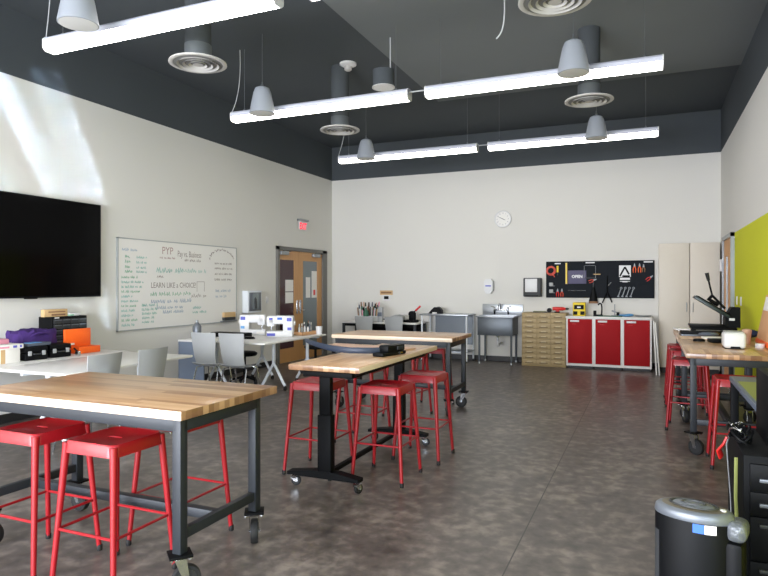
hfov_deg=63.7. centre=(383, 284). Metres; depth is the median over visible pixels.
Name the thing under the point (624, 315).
cloth
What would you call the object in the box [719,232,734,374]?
door
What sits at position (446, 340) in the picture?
workbench
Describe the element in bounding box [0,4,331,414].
wall
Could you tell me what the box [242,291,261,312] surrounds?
paper towel dispenser
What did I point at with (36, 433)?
bar stool
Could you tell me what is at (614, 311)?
chrome stand
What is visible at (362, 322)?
shell chair
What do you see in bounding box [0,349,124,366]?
folding table
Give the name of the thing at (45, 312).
block
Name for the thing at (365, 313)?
bottle
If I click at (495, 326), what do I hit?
basin
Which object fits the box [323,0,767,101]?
ceiling panel
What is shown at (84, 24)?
lampshade opening
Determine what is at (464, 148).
strip light
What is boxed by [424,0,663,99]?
strip light
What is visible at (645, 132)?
strip light
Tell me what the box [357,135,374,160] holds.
speaker
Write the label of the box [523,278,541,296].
dispenser
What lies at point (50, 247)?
television
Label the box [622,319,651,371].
base cabinet
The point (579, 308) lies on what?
radio
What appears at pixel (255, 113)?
grille
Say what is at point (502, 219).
wall clock
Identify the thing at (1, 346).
print
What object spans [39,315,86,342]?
organizer
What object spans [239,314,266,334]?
sewing machine
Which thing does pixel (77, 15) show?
pendant lamp
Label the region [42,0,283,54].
strip light
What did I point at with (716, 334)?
folded clothes
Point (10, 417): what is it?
baseboard
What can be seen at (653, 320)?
leaning board
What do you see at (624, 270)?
sign
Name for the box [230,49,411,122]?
strip light
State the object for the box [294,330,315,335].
tray
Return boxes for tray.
[71,345,99,353]
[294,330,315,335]
[635,315,651,316]
[679,333,721,336]
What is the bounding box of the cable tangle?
[726,418,753,443]
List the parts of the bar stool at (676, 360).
leg, leg, seat, leg, leg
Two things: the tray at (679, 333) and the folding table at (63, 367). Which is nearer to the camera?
the folding table at (63, 367)
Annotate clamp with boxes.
[73,348,80,355]
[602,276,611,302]
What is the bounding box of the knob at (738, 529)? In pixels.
[727,517,749,542]
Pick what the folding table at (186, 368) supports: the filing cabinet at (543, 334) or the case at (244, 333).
the case at (244, 333)
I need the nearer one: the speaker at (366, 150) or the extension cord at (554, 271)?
the speaker at (366, 150)
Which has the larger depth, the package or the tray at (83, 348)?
the tray at (83, 348)
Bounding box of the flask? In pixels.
[193,320,200,332]
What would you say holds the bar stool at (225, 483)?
on the floor
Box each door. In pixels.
[276,246,326,364]
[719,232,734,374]
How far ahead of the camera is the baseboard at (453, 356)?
12.27 m
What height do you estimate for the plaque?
0.095 m
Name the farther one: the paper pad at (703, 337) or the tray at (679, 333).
the tray at (679, 333)
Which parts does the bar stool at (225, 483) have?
leg, seat, leg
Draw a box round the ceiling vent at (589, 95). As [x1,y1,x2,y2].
[565,25,613,107]
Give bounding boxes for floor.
[0,353,755,575]
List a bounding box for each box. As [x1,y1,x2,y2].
[63,328,99,353]
[378,307,382,321]
[707,338,721,342]
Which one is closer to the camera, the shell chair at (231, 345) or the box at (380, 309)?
the shell chair at (231, 345)
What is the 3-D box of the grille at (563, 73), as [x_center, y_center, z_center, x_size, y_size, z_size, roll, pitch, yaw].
[1.851,-2.061,6.038,0.284,0.004,0.284,0,0,23]
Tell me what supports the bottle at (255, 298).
on the paper towel dispenser at (251, 300)
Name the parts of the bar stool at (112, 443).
leg, leg, seat, leg, leg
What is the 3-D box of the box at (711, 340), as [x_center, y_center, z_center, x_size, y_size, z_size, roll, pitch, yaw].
[3.489,0.580,6.448,0.180,0.040,0.140,0,0,12]
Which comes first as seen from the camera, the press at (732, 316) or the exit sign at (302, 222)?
the press at (732, 316)
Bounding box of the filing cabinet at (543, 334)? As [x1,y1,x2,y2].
[522,312,568,367]
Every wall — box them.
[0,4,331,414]
[332,110,720,371]
[721,2,767,375]
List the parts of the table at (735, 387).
leg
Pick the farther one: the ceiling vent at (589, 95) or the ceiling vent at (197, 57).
the ceiling vent at (589, 95)
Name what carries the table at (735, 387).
on the floor
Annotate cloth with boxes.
[619,314,633,316]
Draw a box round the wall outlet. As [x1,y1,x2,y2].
[382,295,389,300]
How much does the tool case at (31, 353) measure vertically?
0.140 m
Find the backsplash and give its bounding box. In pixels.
[483,304,522,315]
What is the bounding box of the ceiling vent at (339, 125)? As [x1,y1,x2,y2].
[320,64,359,134]
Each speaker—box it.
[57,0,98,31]
[249,34,274,116]
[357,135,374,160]
[557,12,589,78]
[585,107,607,140]
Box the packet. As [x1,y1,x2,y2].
[0,338,8,343]
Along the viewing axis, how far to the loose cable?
5.61 m
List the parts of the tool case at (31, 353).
lid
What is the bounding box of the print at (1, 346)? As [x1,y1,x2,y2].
[0,345,21,348]
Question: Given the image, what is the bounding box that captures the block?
[41,309,66,316]
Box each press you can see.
[403,306,420,322]
[688,273,740,329]
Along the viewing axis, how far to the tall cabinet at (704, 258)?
10.33 m
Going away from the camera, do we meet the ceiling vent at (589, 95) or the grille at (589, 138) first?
the ceiling vent at (589, 95)
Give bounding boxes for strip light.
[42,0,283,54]
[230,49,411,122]
[338,142,478,163]
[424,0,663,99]
[487,125,658,150]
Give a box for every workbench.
[0,372,276,575]
[332,330,470,416]
[673,330,755,422]
[678,339,767,454]
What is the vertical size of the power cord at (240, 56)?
0.842 m
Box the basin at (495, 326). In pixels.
[477,317,517,335]
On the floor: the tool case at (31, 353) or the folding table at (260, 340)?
the folding table at (260, 340)
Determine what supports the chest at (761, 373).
on the tool chest at (752, 494)
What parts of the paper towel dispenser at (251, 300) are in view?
door, glass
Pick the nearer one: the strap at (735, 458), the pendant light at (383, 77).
the strap at (735, 458)
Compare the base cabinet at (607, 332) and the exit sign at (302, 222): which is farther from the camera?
the exit sign at (302, 222)
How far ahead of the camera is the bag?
6.49 m
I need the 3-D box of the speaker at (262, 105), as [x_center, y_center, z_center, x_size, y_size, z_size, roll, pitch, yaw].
[-1.469,-2.545,7.457,0.304,0.971,0.304,0,0,23]
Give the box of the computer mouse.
[693,338,704,341]
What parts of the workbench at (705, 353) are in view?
leg, leg, leg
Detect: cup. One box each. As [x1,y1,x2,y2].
[316,326,321,333]
[744,332,751,343]
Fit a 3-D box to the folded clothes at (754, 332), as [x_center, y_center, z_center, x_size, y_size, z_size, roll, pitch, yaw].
[4.030,0.548,6.963,0.368,0.099,0.196,0,0,12]
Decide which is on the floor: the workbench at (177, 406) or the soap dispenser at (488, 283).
the workbench at (177, 406)
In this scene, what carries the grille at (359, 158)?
attached to the speaker at (366, 150)
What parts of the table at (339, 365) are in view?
under frame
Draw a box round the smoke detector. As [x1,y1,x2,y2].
[340,60,355,71]
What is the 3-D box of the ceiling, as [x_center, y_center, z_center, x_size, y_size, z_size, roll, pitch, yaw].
[-0.632,-3.080,5.218,7.979,0.100,15.500,0,0,23]
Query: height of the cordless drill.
0.110 m
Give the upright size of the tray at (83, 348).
0.075 m
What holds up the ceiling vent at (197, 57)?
in the ceiling
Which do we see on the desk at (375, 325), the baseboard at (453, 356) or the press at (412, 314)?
the press at (412, 314)
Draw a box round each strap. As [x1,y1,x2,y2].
[716,436,731,511]
[734,457,737,516]
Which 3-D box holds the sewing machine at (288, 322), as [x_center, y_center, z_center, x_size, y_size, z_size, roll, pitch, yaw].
[-1.514,0.605,9.107,0.412,0.310,0.173,0,0,0]
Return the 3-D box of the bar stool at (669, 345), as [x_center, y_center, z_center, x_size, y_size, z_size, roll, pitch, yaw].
[3.846,1.135,7.959,0.441,0.730,0.440,0,0,23]
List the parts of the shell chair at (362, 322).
backrest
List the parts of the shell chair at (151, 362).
backrest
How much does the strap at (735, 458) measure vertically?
0.301 m
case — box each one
[20,345,47,360]
[46,342,70,357]
[210,331,251,336]
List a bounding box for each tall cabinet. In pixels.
[659,243,688,373]
[689,242,719,374]
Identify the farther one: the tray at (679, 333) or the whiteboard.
the whiteboard
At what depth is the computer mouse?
6.56 m
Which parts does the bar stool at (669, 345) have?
leg, leg, seat, leg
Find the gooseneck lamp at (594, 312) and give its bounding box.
[593,303,602,315]
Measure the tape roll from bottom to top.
0.042 m
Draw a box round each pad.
[680,330,722,334]
[701,336,721,338]
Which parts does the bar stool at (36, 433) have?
leg, seat, leg, leg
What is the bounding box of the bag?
[5,328,56,342]
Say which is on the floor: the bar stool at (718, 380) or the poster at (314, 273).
the bar stool at (718, 380)
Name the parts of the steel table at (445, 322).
leg, leg, panel, leg, leg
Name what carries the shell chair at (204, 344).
on the floor
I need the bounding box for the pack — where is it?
[67,312,78,315]
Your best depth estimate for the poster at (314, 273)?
12.91 m
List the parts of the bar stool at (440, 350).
leg, leg, seat, leg, leg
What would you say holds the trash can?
on the floor
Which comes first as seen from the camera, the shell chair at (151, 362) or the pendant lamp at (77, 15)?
the pendant lamp at (77, 15)
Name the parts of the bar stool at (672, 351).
leg, seat, leg, leg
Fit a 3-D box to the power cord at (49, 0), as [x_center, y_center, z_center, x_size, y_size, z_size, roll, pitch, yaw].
[-3.046,-2.609,5.618,0.085,0.842,0.010,0,0,23]
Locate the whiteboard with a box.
[116,237,236,331]
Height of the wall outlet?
0.120 m
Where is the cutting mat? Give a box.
[738,381,755,400]
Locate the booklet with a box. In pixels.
[22,341,50,346]
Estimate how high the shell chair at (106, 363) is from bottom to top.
0.884 m
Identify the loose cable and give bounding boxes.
[496,0,504,38]
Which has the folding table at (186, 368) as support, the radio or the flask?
the flask
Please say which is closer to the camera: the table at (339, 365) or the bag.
the table at (339, 365)
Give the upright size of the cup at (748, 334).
0.120 m
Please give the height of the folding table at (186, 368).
0.740 m
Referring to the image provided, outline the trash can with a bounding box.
[655,497,749,575]
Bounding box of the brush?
[589,282,597,302]
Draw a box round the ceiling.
[0,0,738,147]
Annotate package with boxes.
[0,343,23,349]
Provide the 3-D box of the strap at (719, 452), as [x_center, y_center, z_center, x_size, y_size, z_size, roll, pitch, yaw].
[1.681,0.962,3.049,0.060,0.401,0.280,0,0,23]
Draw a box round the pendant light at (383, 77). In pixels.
[372,37,394,91]
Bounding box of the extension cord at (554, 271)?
[546,266,555,276]
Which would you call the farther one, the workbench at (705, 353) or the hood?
the hood
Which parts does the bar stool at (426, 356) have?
leg, leg, leg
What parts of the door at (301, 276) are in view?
glass pane, handle, glass pane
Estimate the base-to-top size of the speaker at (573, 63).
0.971 m
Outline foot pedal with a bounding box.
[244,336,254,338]
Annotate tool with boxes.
[305,339,405,356]
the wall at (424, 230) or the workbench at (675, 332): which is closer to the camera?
the workbench at (675, 332)
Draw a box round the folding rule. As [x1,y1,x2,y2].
[565,263,566,283]
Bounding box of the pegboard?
[546,260,654,297]
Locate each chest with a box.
[728,430,767,575]
[756,367,767,444]
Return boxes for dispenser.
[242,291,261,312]
[429,307,442,313]
[484,279,493,293]
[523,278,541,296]
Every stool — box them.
[0,417,102,575]
[50,426,176,575]
[126,419,233,545]
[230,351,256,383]
[282,376,352,480]
[304,344,320,357]
[335,368,390,443]
[351,379,421,487]
[382,353,432,420]
[391,370,454,464]
[415,347,453,410]
[663,343,701,405]
[665,348,707,415]
[665,356,712,434]
[706,374,755,469]
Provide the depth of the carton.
6.00 m
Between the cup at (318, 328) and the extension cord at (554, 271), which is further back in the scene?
the extension cord at (554, 271)
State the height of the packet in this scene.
0.050 m
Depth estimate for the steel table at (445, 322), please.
12.28 m
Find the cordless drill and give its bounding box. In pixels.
[553,307,568,312]
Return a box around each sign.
[297,218,308,230]
[568,270,585,283]
[619,265,630,281]
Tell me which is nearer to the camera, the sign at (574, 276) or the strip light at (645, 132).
the strip light at (645, 132)
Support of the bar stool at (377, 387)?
on the floor
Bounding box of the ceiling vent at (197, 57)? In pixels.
[168,0,226,73]
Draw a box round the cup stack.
[742,329,751,343]
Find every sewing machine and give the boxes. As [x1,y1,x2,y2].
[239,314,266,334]
[266,315,295,336]
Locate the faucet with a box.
[491,303,510,314]
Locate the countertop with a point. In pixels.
(567, 316)
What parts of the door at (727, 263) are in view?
glass pane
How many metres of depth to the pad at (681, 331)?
7.30 m
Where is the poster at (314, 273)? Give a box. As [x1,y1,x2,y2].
[312,271,316,297]
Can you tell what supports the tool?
on the table at (339, 365)
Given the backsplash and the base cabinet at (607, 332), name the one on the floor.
the base cabinet at (607, 332)
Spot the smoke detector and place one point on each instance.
(348, 65)
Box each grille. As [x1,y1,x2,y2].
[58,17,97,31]
[250,111,273,116]
[358,157,374,160]
[558,69,588,78]
[586,136,606,140]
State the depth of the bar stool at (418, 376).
5.32 m
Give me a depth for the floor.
4.55 m
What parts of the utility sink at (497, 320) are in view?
leg, leg, leg, leg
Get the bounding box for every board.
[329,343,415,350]
[653,320,656,374]
[654,322,659,374]
[673,327,716,330]
[755,295,767,347]
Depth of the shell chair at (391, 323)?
11.99 m
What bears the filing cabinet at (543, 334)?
on the floor
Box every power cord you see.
[46,0,49,36]
[232,56,240,111]
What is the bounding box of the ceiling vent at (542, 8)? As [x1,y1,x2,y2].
[518,0,591,16]
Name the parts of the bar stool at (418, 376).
leg, leg, seat, leg, leg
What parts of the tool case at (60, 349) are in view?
lid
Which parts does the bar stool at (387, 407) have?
leg, leg, leg, leg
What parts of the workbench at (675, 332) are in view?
leg, leg, leg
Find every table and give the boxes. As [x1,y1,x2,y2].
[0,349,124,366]
[0,351,192,441]
[178,335,273,381]
[244,334,325,390]
[287,344,436,493]
[420,313,475,363]
[729,376,755,422]
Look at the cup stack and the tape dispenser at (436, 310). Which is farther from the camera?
the tape dispenser at (436, 310)
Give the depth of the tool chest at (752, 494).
2.76 m
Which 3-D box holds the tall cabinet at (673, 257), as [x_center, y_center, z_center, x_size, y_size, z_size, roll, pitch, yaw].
[5.023,0.395,10.720,0.470,2.210,0.534,0,0,23]
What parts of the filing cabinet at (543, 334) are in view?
drawer, drawer, drawer, drawer, drawer, drawer, drawer, drawer, drawer, drawer, drawer, drawer, drawer, drawer, drawer, drawer, drawer, drawer, drawer, drawer, drawer, drawer, drawer, drawer, drawer, drawer, drawer, drawer, drawer, drawer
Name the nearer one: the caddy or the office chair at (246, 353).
the office chair at (246, 353)
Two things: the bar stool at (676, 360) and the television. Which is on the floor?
the bar stool at (676, 360)
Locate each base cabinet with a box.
[566,318,593,368]
[594,318,621,369]
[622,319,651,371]
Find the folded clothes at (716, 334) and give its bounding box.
[698,332,720,336]
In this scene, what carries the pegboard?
attached to the wall at (424, 230)
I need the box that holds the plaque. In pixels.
[380,290,392,294]
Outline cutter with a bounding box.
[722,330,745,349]
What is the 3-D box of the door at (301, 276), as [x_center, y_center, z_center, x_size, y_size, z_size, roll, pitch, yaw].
[-1.615,0.383,12.461,0.078,2.235,1.930,0,0,23]
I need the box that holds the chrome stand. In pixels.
[611,304,619,315]
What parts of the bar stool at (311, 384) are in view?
leg, leg, seat, leg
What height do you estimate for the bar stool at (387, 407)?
0.730 m
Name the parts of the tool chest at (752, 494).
drawer, drawer, drawer, drawer, handle, handle, handle, handle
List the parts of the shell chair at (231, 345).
backrest, seat, leg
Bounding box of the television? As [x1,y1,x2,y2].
[0,191,100,298]
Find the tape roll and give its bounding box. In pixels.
[755,343,764,347]
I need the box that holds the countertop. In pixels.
[566,315,651,318]
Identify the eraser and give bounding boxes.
[222,312,235,319]
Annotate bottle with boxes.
[254,297,256,308]
[363,307,368,315]
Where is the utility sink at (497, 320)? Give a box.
[475,303,522,364]
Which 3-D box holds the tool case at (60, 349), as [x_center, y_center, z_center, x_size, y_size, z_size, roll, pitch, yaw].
[-3.472,0.690,6.548,0.230,0.140,0.236,0,0,32]
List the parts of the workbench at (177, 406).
leg, leg, leg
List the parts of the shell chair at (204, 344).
backrest, seat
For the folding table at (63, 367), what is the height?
0.740 m
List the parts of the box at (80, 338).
lid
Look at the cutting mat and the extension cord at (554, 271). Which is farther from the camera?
the extension cord at (554, 271)
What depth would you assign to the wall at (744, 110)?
7.67 m
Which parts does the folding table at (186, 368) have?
panel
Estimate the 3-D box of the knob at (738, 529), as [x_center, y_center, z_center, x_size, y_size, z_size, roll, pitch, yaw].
[1.333,0.922,2.329,0.070,0.075,0.110,0,0,38]
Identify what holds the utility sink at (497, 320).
on the floor
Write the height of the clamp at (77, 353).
0.091 m
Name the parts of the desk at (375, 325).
rail, modesty panel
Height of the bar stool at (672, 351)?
0.730 m
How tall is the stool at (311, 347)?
0.489 m
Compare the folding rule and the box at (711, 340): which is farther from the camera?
the folding rule
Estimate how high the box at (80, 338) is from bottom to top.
0.270 m
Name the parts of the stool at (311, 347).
seat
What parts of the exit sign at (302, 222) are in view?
plate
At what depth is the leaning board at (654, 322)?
10.27 m
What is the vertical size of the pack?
0.035 m
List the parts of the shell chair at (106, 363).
backrest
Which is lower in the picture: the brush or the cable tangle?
the cable tangle
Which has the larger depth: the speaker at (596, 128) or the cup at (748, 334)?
the speaker at (596, 128)
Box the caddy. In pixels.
[355,315,377,321]
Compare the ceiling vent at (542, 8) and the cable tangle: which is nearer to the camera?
the cable tangle
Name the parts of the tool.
clamp plate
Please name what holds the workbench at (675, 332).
on the floor
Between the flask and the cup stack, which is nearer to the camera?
the cup stack
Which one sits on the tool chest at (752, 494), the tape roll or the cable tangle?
the cable tangle
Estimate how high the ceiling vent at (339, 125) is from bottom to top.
0.906 m
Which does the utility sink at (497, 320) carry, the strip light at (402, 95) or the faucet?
the faucet
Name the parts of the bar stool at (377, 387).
leg, leg, seat, leg, leg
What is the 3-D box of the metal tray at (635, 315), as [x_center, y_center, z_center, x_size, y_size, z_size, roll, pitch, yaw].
[4.574,0.549,10.899,0.280,0.030,0.168,0,0,23]
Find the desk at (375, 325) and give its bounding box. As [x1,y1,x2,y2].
[340,320,427,360]
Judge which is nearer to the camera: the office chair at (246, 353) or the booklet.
the booklet
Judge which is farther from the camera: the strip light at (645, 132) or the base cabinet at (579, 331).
the base cabinet at (579, 331)
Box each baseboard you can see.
[0,361,271,423]
[332,351,657,368]
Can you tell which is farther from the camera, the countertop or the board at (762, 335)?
the countertop
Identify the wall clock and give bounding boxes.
[494,210,510,227]
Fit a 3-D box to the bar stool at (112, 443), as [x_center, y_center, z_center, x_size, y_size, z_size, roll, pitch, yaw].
[-1.377,1.135,3.166,0.441,0.730,0.440,0,0,23]
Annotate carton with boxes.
[0,348,19,363]
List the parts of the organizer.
drawer, drawer, drawer, drawer, drawer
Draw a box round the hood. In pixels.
[589,287,597,300]
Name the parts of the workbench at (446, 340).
leg, leg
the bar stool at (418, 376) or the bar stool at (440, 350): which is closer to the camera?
the bar stool at (418, 376)
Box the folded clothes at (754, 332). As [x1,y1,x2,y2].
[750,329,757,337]
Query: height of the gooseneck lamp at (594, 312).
0.243 m
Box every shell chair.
[52,352,121,452]
[107,346,171,433]
[191,332,232,382]
[218,333,262,397]
[355,316,372,344]
[384,317,402,330]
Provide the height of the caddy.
0.120 m
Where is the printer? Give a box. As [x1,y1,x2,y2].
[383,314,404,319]
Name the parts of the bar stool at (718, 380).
leg, leg, seat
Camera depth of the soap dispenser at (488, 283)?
12.17 m
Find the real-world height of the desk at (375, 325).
0.748 m
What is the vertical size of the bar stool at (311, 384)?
0.730 m
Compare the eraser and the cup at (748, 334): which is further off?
the eraser
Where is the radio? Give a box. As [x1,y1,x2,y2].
[573,302,585,315]
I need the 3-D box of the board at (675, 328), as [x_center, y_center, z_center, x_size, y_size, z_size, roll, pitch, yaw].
[4.057,0.577,8.071,0.480,0.020,0.260,0,0,17]
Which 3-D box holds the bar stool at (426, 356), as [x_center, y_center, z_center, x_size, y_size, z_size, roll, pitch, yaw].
[0.271,1.135,7.126,0.441,0.730,0.440,0,0,32]
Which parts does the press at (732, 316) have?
frame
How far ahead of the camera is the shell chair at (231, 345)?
7.91 m

